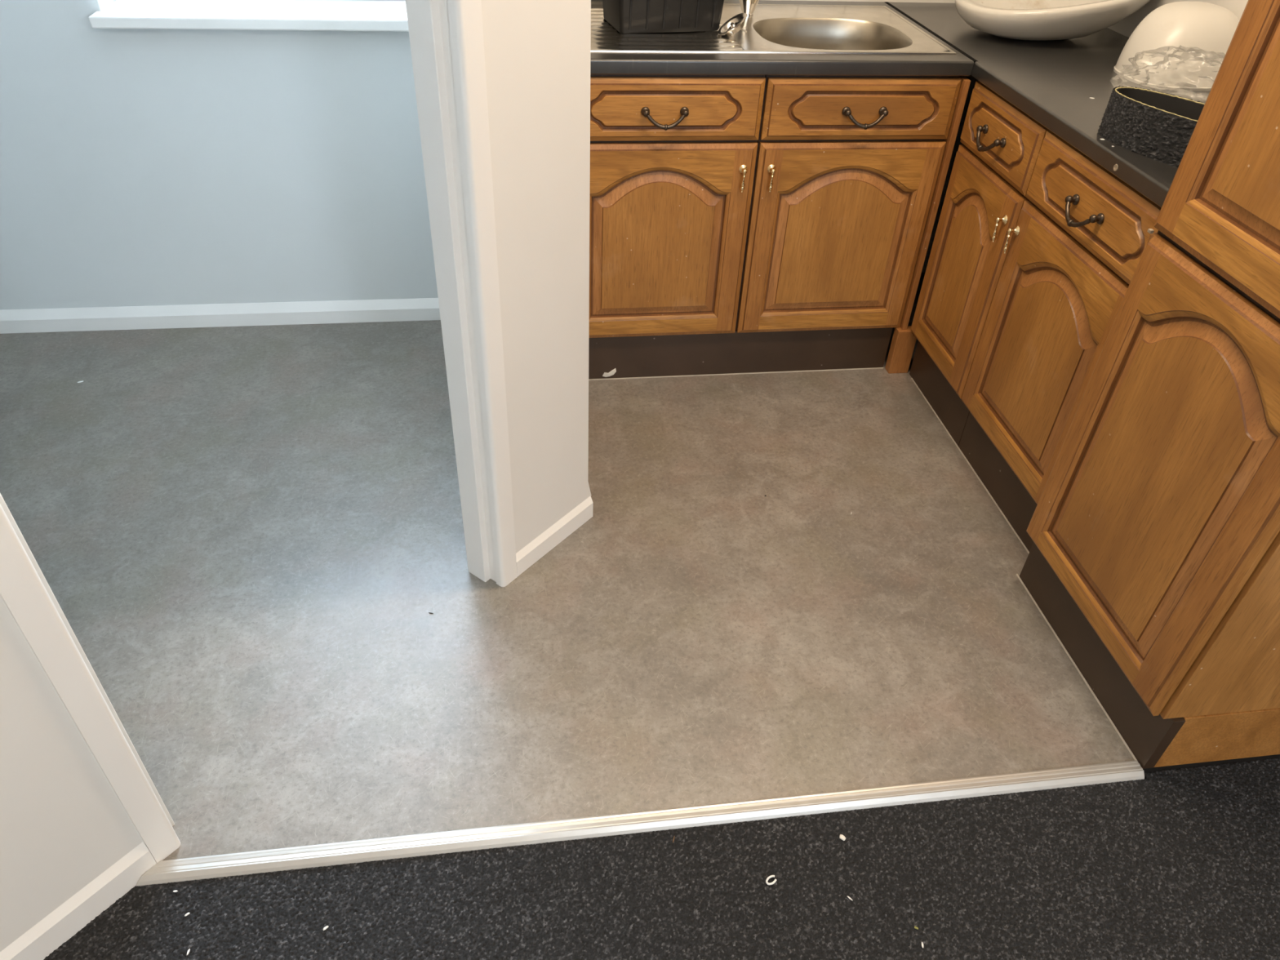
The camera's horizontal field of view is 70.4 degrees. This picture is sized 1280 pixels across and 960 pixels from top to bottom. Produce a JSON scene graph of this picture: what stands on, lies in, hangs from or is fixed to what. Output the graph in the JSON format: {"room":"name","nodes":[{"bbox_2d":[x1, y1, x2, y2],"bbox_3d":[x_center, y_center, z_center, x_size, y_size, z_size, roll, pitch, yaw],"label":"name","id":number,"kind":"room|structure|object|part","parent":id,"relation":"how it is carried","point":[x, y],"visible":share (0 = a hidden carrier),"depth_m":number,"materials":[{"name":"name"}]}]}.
{"room":"kitchen","nodes":[
{"label":"kitchen","id":0,"kind":"room"},
{"bbox_2d":[0,595,144,951],"bbox_3d":[-1.635,0.753,-0.552,1.394,2.413,3.670,6,39,3],"label":"wall","id":1,"kind":"structure","parent":0,"point":[63,824],"depth_m":1.31,"materials":[{"name":"beige paint"}]},
{"bbox_2d":[0,841,156,959],"bbox_3d":[-1.176,0.911,1.129,0.012,0.076,1.196,27,45,27],"label":"baseboard","id":2,"kind":"structure","parent":1,"relation":"attached to","point":[72,916],"depth_m":1.43,"materials":[{"name":"white wood"}]},
{"bbox_2d":[0,493,180,862],"bbox_3d":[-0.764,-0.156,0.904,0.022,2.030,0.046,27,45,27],"label":"trim","id":3,"kind":"structure","parent":1,"relation":"attached to","point":[22,590],"depth_m":1.26,"materials":[{"name":"white wood"}]},
{"bbox_2d":[0,0,438,310],"bbox_3d":[-1.494,-1.523,2.254,2.398,2.413,0.348,-3,39,-8],"label":"wall","id":4,"kind":"structure","parent":0,"point":[139,166],"depth_m":2.59,"materials":[{"name":"paint"}]},
{"bbox_2d":[0,297,440,333],"bbox_3d":[-1.516,-0.511,2.844,2.398,0.072,0.018,-3,39,-8],"label":"baseboard","id":5,"kind":"structure","parent":4,"relation":"attached to","point":[213,315],"depth_m":2.86,"materials":[{"name":"white wood"}]},
{"bbox_2d":[88,0,408,31],"bbox_3d":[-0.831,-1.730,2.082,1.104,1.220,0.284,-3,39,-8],"label":"windowsill","id":6,"kind":"structure","parent":4,"relation":"in","point":[236,15],"depth_m":2.36,"materials":[{"name":"white"}]},
{"bbox_2d":[480,0,591,553],"bbox_3d":[-0.282,-1.166,1.894,0.276,2.413,1.488,-3,39,-8],"label":"wall partition","id":7,"kind":"structure","parent":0,"point":[537,53],"depth_m":1.68,"materials":[{"name":"beige paint"}]},
{"bbox_2d":[405,0,496,582],"bbox_3d":[-0.311,-0.571,1.444,0.076,2.030,0.042,27,45,27],"label":"trim","id":8,"kind":"structure","parent":7,"relation":"attached to","point":[428,20],"depth_m":1.57,"materials":[{"name":"white wood"}]},
{"bbox_2d":[447,0,517,586],"bbox_3d":[-0.263,-0.557,1.431,0.022,2.030,0.046,27,45,27],"label":"trim","id":9,"kind":"structure","parent":7,"relation":"attached to","point":[465,16],"depth_m":1.56,"materials":[{"name":"white wood"}]},
{"bbox_2d":[515,495,592,576],"bbox_3d":[-0.217,0.121,2.157,0.050,0.066,0.272,27,45,27],"label":"baseboard","id":10,"kind":"structure","parent":7,"relation":"attached to","point":[546,541],"depth_m":2.14,"materials":[{"name":"white wood"}]},
{"bbox_2d":[0,271,1279,886],"bbox_3d":[-0.358,1.070,1.079,4.257,0.063,5.800,-3,39,-8],"label":"floor","id":11,"kind":"structure","parent":0,"point":[249,537],"depth_m":2.04,"materials":[{"name":"plastic"}]},
{"bbox_2d":[136,760,1144,886],"bbox_3d":[0.064,0.610,1.632,1.821,0.018,0.035,-3,39,-8],"label":"threshold strip","id":12,"kind":"object","parent":11,"relation":"on","point":[178,870],"visible":1,"depth_m":1.61,"materials":[{"name":"metal"}]},
{"bbox_2d":[44,758,1279,959],"bbox_3d":[0.215,0.831,1.377,2.816,0.005,0.702,-3,39,-8],"label":"carpet","id":13,"kind":"object","parent":11,"relation":"on","point":[1183,864],"visible":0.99,"depth_m":1.54,"materials":[{"name":"black carpet"}]},
{"bbox_2d":[765,875,776,884],"bbox_3d":[0.224,0.684,1.550,0.022,0.004,0.015,-23,46,-29],"label":"peel","id":14,"kind":"object","parent":13,"relation":"on","point":[771,876],"visible":1,"depth_m":1.55,"materials":[{"name":"white"}]},
{"bbox_2d":[839,834,845,840],"bbox_3d":[0.361,0.638,1.618,0.012,0.003,0.009,32,47,31],"label":"chip","id":15,"kind":"object","parent":13,"relation":"on","point":[842,837],"visible":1,"depth_m":1.62,"materials":[{"name":"white"}]},
{"bbox_2d":[588,327,893,378],"bbox_3d":[0.273,-0.389,2.750,0.998,0.149,0.018,-3,39,-8],"label":"board","id":16,"kind":"object","parent":11,"relation":"on","point":[866,348],"visible":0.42,"depth_m":2.75,"materials":[{"name":"brown wood"}]},
{"bbox_2d":[602,368,616,377],"bbox_3d":[-0.092,-0.322,2.726,0.042,0.030,0.003,-3,39,-8],"label":"flake","id":17,"kind":"object","parent":16,"relation":"attached to","point":[613,371],"visible":1,"depth_m":2.73,"materials":[{"name":"white"}]},
{"bbox_2d":[588,74,765,337],"bbox_3d":[0.013,-0.874,2.635,0.500,0.724,0.636,-3,39,-8],"label":"base cabinet","id":18,"kind":"object","parent":16,"relation":"on","point":[673,157],"visible":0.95,"depth_m":2.39,"materials":[{"name":"brown wood"}]},
{"bbox_3d":[0.036,-0.447,2.630,0.379,0.070,0.012,-3,39,-8],"label":"rail","id":19,"kind":"part","parent":18,"relation":"part of","materials":[{"name":"brown wood"}]},
{"bbox_3d":[0.046,-0.637,2.476,0.357,0.420,0.010,-3,39,-8],"label":"panel","id":20,"kind":"part","parent":18,"relation":"part of","materials":[{"name":"brown wood"}]},
{"bbox_3d":[0.054,-0.799,2.343,0.379,0.136,0.012,-3,39,-8],"label":"rail","id":21,"kind":"part","parent":18,"relation":"part of","materials":[{"name":"brown wood"}]},
{"bbox_3d":[0.063,-0.891,2.238,0.120,0.049,0.036,-3,39,-8],"label":"handle","id":22,"kind":"part","parent":18,"relation":"part of","materials":[{"name":"brown metal"}]},
{"bbox_3d":[0.045,-0.638,2.479,0.499,0.557,0.020,-3,39,-8],"label":"door","id":23,"kind":"part","parent":18,"relation":"part of","materials":[{"name":"brown wood"}]},
{"bbox_3d":[0.060,-0.919,2.251,0.499,0.151,0.020,-3,39,-8],"label":"drawer","id":24,"kind":"part","parent":18,"relation":"part of","materials":[{"name":"brown wood"}]},
{"bbox_3d":[0.270,-0.785,2.369,0.023,0.069,0.025,-3,39,-8],"label":"handle","id":25,"kind":"part","parent":18,"relation":"part of","materials":[{"name":"gold metal"}]},
{"bbox_2d":[735,75,961,333],"bbox_3d":[0.515,-0.902,2.701,0.508,0.724,0.636,-3,39,-8],"label":"base cabinet","id":26,"kind":"object","parent":16,"relation":"on","point":[847,167],"visible":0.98,"depth_m":2.46,"materials":[{"name":"brown wood"}]},
{"bbox_3d":[0.345,-0.790,2.379,0.023,0.069,0.025,-3,39,-8],"label":"handle","id":27,"kind":"part","parent":26,"relation":"part of","materials":[{"name":"gold metal"}]},
{"bbox_2d":[590,0,973,75],"bbox_3d":[0.281,-1.214,2.467,1.031,0.035,0.661,-3,39,-8],"label":"countertop","id":28,"kind":"structure","parent":26,"relation":"on","point":[601,63],"depth_m":2.23,"materials":[{"name":"laminate"}]},
{"bbox_2d":[738,0,759,16],"bbox_3d":[0.316,-1.327,2.442,0.178,0.167,0.225,-3,39,-8],"label":"mixer tap","id":29,"kind":"object","parent":28,"relation":"on","point":[748,6],"visible":0.84,"depth_m":2.52,"materials":[{"name":"silver metal"}]},
{"bbox_2d":[591,1,956,54],"bbox_3d":[0.299,-1.163,2.507,0.951,0.173,0.525,-3,39,-8],"label":"sink","id":30,"kind":"object","parent":28,"relation":"in","point":[796,28],"visible":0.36,"depth_m":2.52,"materials":[{"name":"silver metal"}]},
{"bbox_2d":[602,0,724,33],"bbox_3d":[0.061,-1.325,2.329,0.334,0.282,0.230,-9,41,-15],"label":"dish rack","id":31,"kind":"object","parent":30,"relation":"on","point":[626,16],"visible":1,"depth_m":2.33,"materials":[{"name":"black plastic"}]},
{"bbox_2d":[717,13,746,35],"bbox_3d":[0.239,-1.179,2.348,0.070,0.054,0.082,-6,40,-11],"label":"strainer","id":32,"kind":"object","parent":30,"relation":"on","point":[735,24],"visible":1,"depth_m":2.35,"materials":[{"name":"silver metal"}]},
{"bbox_3d":[0.242,-1.177,2.350,0.012,0.019,0.012,-29,37,17],"label":"knob","id":33,"kind":"part","parent":32,"relation":"part of","materials":[{"name":"silver metal"}]},
{"bbox_3d":[0.510,-1.133,2.485,0.412,0.170,0.340,-3,39,-8],"label":"bowl","id":34,"kind":"part","parent":30,"relation":"part of","materials":[{"name":"metal"}]},
{"bbox_3d":[0.545,-0.475,2.697,0.393,0.070,0.012,-3,39,-8],"label":"rail","id":35,"kind":"part","parent":26,"relation":"part of","materials":[{"name":"brown wood"}]},
{"bbox_3d":[0.554,-0.665,2.544,0.371,0.420,0.010,-3,39,-8],"label":"panel","id":36,"kind":"part","parent":26,"relation":"part of","materials":[{"name":"brown wood"}]},
{"bbox_3d":[0.550,-0.666,2.546,0.505,0.557,0.020,-3,39,-8],"label":"door","id":37,"kind":"part","parent":26,"relation":"part of","materials":[{"name":"brown wood"}]},
{"bbox_3d":[0.563,-0.827,2.410,0.393,0.136,0.012,-3,39,-8],"label":"rail","id":38,"kind":"part","parent":26,"relation":"part of","materials":[{"name":"brown wood"}]},
{"bbox_3d":[0.565,-0.947,2.318,0.505,0.151,0.020,-3,39,-8],"label":"drawer","id":39,"kind":"part","parent":26,"relation":"part of","materials":[{"name":"brown wood"}]},
{"bbox_3d":[0.574,-0.919,2.306,0.120,0.049,0.036,-3,39,-8],"label":"handle","id":40,"kind":"part","parent":26,"relation":"part of","materials":[{"name":"brown metal"}]},
{"bbox_2d":[884,75,970,373],"bbox_3d":[0.821,-0.686,2.581,0.064,0.866,0.054,-3,39,-8],"label":"post","id":41,"kind":"object","parent":11,"relation":"on","point":[904,340],"visible":0.79,"depth_m":2.60,"materials":[{"name":"brown wood"}]},
{"bbox_2d":[909,341,969,445],"bbox_3d":[0.879,-0.271,2.644,0.018,0.149,0.376,-3,39,-8],"label":"board","id":42,"kind":"object","parent":11,"relation":"on","point":[937,390],"visible":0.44,"depth_m":2.64,"materials":[{"name":"brown wood"}]},
{"bbox_2d":[958,412,1036,551],"bbox_3d":[0.938,0.004,2.310,0.018,0.149,0.492,-3,39,-8],"label":"board","id":43,"kind":"object","parent":11,"relation":"on","point":[1012,498],"visible":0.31,"depth_m":2.34,"materials":[{"name":"brown wood"}]},
{"bbox_2d":[1019,542,1185,768],"bbox_3d":[0.948,0.335,1.904,0.024,0.149,0.522,-3,39,-8],"label":"board","id":44,"kind":"object","parent":11,"relation":"on","point":[1148,736],"visible":0.76,"depth_m":1.86,"materials":[{"name":"brown wood"}]},
{"bbox_2d":[1026,0,1279,767],"bbox_3d":[1.252,-0.446,1.317,0.640,2.136,0.517,-3,39,-8],"label":"tall cabinet","id":45,"kind":"object","parent":11,"relation":"on","point":[1157,511],"visible":0.99,"depth_m":1.54,"materials":[{"name":"brown wood"}]},
{"bbox_3d":[0.904,0.248,1.839,0.012,0.061,0.385,-3,39,-8],"label":"rail","id":46,"kind":"part","parent":45,"relation":"part of","materials":[{"name":"brown wood"}]},
{"bbox_3d":[0.922,-0.002,1.631,0.020,0.711,0.505,-3,39,-8],"label":"door","id":47,"kind":"part","parent":45,"relation":"part of","materials":[{"name":"brown wood"}]},
{"bbox_3d":[0.918,-0.006,1.632,0.010,0.595,0.362,-3,39,-8],"label":"panel","id":48,"kind":"part","parent":45,"relation":"part of","materials":[{"name":"brown wood"}]},
{"bbox_3d":[0.929,-0.229,1.451,0.012,0.132,0.385,-3,39,-8],"label":"rail","id":49,"kind":"part","parent":45,"relation":"part of","materials":[{"name":"brown wood"}]},
{"bbox_3d":[0.962,-0.767,1.008,0.020,1.240,0.505,-3,39,-8],"label":"door","id":50,"kind":"part","parent":45,"relation":"part of","materials":[{"name":"brown wood"}]},
{"bbox_3d":[1.300,-0.352,1.079,0.617,1.978,0.018,-3,39,-8],"label":"panel","id":51,"kind":"part","parent":45,"relation":"part of","materials":[{"name":"brown wood"}]},
{"bbox_3d":[0.934,-0.318,1.375,0.012,0.080,0.381,-3,39,-8],"label":"rail","id":52,"kind":"part","parent":45,"relation":"part of","materials":[{"name":"brown wood"}]},
{"bbox_3d":[0.959,-0.777,1.002,0.010,1.105,0.358,-3,39,-8],"label":"panel","id":53,"kind":"part","parent":45,"relation":"part of","materials":[{"name":"brown wood"}]},
{"bbox_2d":[778,0,978,272],"bbox_3d":[0.548,-1.707,2.613,1.759,2.413,0.122,-3,39,-8],"label":"wall","id":54,"kind":"structure","parent":0,"point":[973,80],"depth_m":3.08,"materials":[{"name":"beige paint"}]},
{"bbox_2d":[1107,0,1248,37],"bbox_3d":[1.745,-0.009,0.603,0.100,2.413,5.660,-3,39,-8],"label":"wall","id":55,"kind":"structure","parent":0,"point":[1126,27],"depth_m":2.45,"materials":[{"name":"beige paint"}]},
{"bbox_2d":[911,81,1049,399],"bbox_3d":[1.113,-0.630,2.406,0.600,0.724,0.372,-3,39,-8],"label":"base cabinet","id":56,"kind":"object","parent":55,"relation":"attached to","point":[988,186],"visible":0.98,"depth_m":2.33,"materials":[{"name":"brown wood"}]},
{"bbox_3d":[0.842,-0.369,2.586,0.012,0.070,0.261,-3,39,-8],"label":"rail","id":57,"kind":"part","parent":56,"relation":"part of","materials":[{"name":"brown wood"}]},
{"bbox_3d":[0.853,-0.559,2.433,0.010,0.420,0.239,-3,39,-8],"label":"panel","id":58,"kind":"part","parent":56,"relation":"part of","materials":[{"name":"brown wood"}]},
{"bbox_3d":[0.857,-0.552,2.426,0.020,0.557,0.370,-3,39,-8],"label":"door","id":59,"kind":"part","parent":56,"relation":"part of","materials":[{"name":"brown wood"}]},
{"bbox_3d":[0.860,-0.721,2.300,0.012,0.136,0.261,-3,39,-8],"label":"rail","id":60,"kind":"part","parent":56,"relation":"part of","materials":[{"name":"brown wood"}]},
{"bbox_3d":[0.843,-0.824,2.206,0.036,0.049,0.120,-3,39,-8],"label":"handle","id":61,"kind":"part","parent":56,"relation":"part of","materials":[{"name":"brown metal"}]},
{"bbox_3d":[0.863,-0.606,2.186,0.025,0.069,0.023,-3,39,-8],"label":"handle","id":62,"kind":"part","parent":56,"relation":"part of","materials":[{"name":"gold metal"}]},
{"bbox_3d":[0.872,-0.833,2.198,0.020,0.151,0.370,-3,39,-8],"label":"drawer","id":63,"kind":"part","parent":56,"relation":"part of","materials":[{"name":"brown wood"}]},
{"bbox_2d":[960,130,1161,504],"bbox_3d":[1.172,-0.356,2.073,0.600,0.724,0.498,-3,39,-8],"label":"base cabinet","id":64,"kind":"object","parent":55,"relation":"attached to","point":[1080,238],"visible":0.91,"depth_m":2.01,"materials":[{"name":"brown wood"}]},
{"bbox_3d":[0.902,-0.089,2.245,0.012,0.070,0.372,-3,39,-8],"label":"rail","id":65,"kind":"part","parent":64,"relation":"part of","materials":[{"name":"brown wood"}]},
{"bbox_3d":[0.872,-0.566,2.138,0.025,0.069,0.023,-3,39,-8],"label":"handle","id":66,"kind":"part","parent":64,"relation":"part of","materials":[{"name":"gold metal"}]},
{"bbox_3d":[0.913,-0.278,2.091,0.010,0.420,0.350,-3,39,-8],"label":"panel","id":67,"kind":"part","parent":64,"relation":"part of","materials":[{"name":"brown wood"}]},
{"bbox_3d":[0.916,-0.278,2.092,0.020,0.557,0.496,-3,39,-8],"label":"door","id":68,"kind":"part","parent":64,"relation":"part of","materials":[{"name":"brown wood"}]},
{"bbox_2d":[884,1,1210,207],"bbox_3d":[1.137,-0.974,2.227,0.573,0.036,1.562,-3,39,-8],"label":"countertop","id":69,"kind":"structure","parent":64,"relation":"on","point":[1053,82],"depth_m":2.18,"materials":[{"name":"laminate"}]},
{"bbox_2d":[955,0,1150,40],"bbox_3d":[1.129,-1.302,2.473,0.528,0.161,0.412,-3,39,-8],"label":"bowl","id":70,"kind":"object","parent":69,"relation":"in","point":[1020,20],"visible":1,"depth_m":2.36,"materials":[{"name":"white ceramic"}]},
{"bbox_3d":[1.129,-1.309,2.467,0.510,0.142,0.396,-3,39,-8],"label":"bowl","id":71,"kind":"part","parent":70,"relation":"part of","materials":[{"name":"ceramic"}]},
{"bbox_2d":[1113,164,1118,171],"bbox_3d":[0.928,-0.610,1.770,0.002,0.013,0.014,-3,39,-8],"label":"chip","id":72,"kind":"object","parent":69,"relation":"attached to","point":[1115,166],"depth_m":1.77,"materials":[{"name":"beige"}]},
{"bbox_2d":[1097,85,1204,168],"bbox_3d":[1.065,-0.661,1.741,0.135,0.087,0.373,-20,45,-26],"label":"basket","id":73,"kind":"object","parent":69,"relation":"on","point":[1157,126],"visible":0.54,"depth_m":1.77,"materials":[{"name":"black wicker"}]},
{"bbox_2d":[1113,1,1239,90],"bbox_3d":[1.311,-1.051,2.178,0.262,0.160,0.216,-3,39,-8],"label":"plastic bag","id":74,"kind":"object","parent":69,"relation":"on","point":[1178,46],"visible":0.85,"depth_m":2.12,"materials":[{"name":"plastic"}]},
{"bbox_3d":[0.920,-0.441,1.959,0.012,0.136,0.372,-3,39,-8],"label":"rail","id":75,"kind":"part","parent":64,"relation":"part of","materials":[{"name":"brown wood"}]},
{"bbox_3d":[0.903,-0.545,1.867,0.036,0.049,0.120,-3,39,-8],"label":"handle","id":76,"kind":"part","parent":64,"relation":"part of","materials":[{"name":"brown metal"}]},
{"bbox_3d":[0.931,-0.558,1.864,0.020,0.151,0.496,-3,39,-8],"label":"drawer","id":77,"kind":"part","parent":64,"relation":"part of","materials":[{"name":"brown wood"}]}
]}

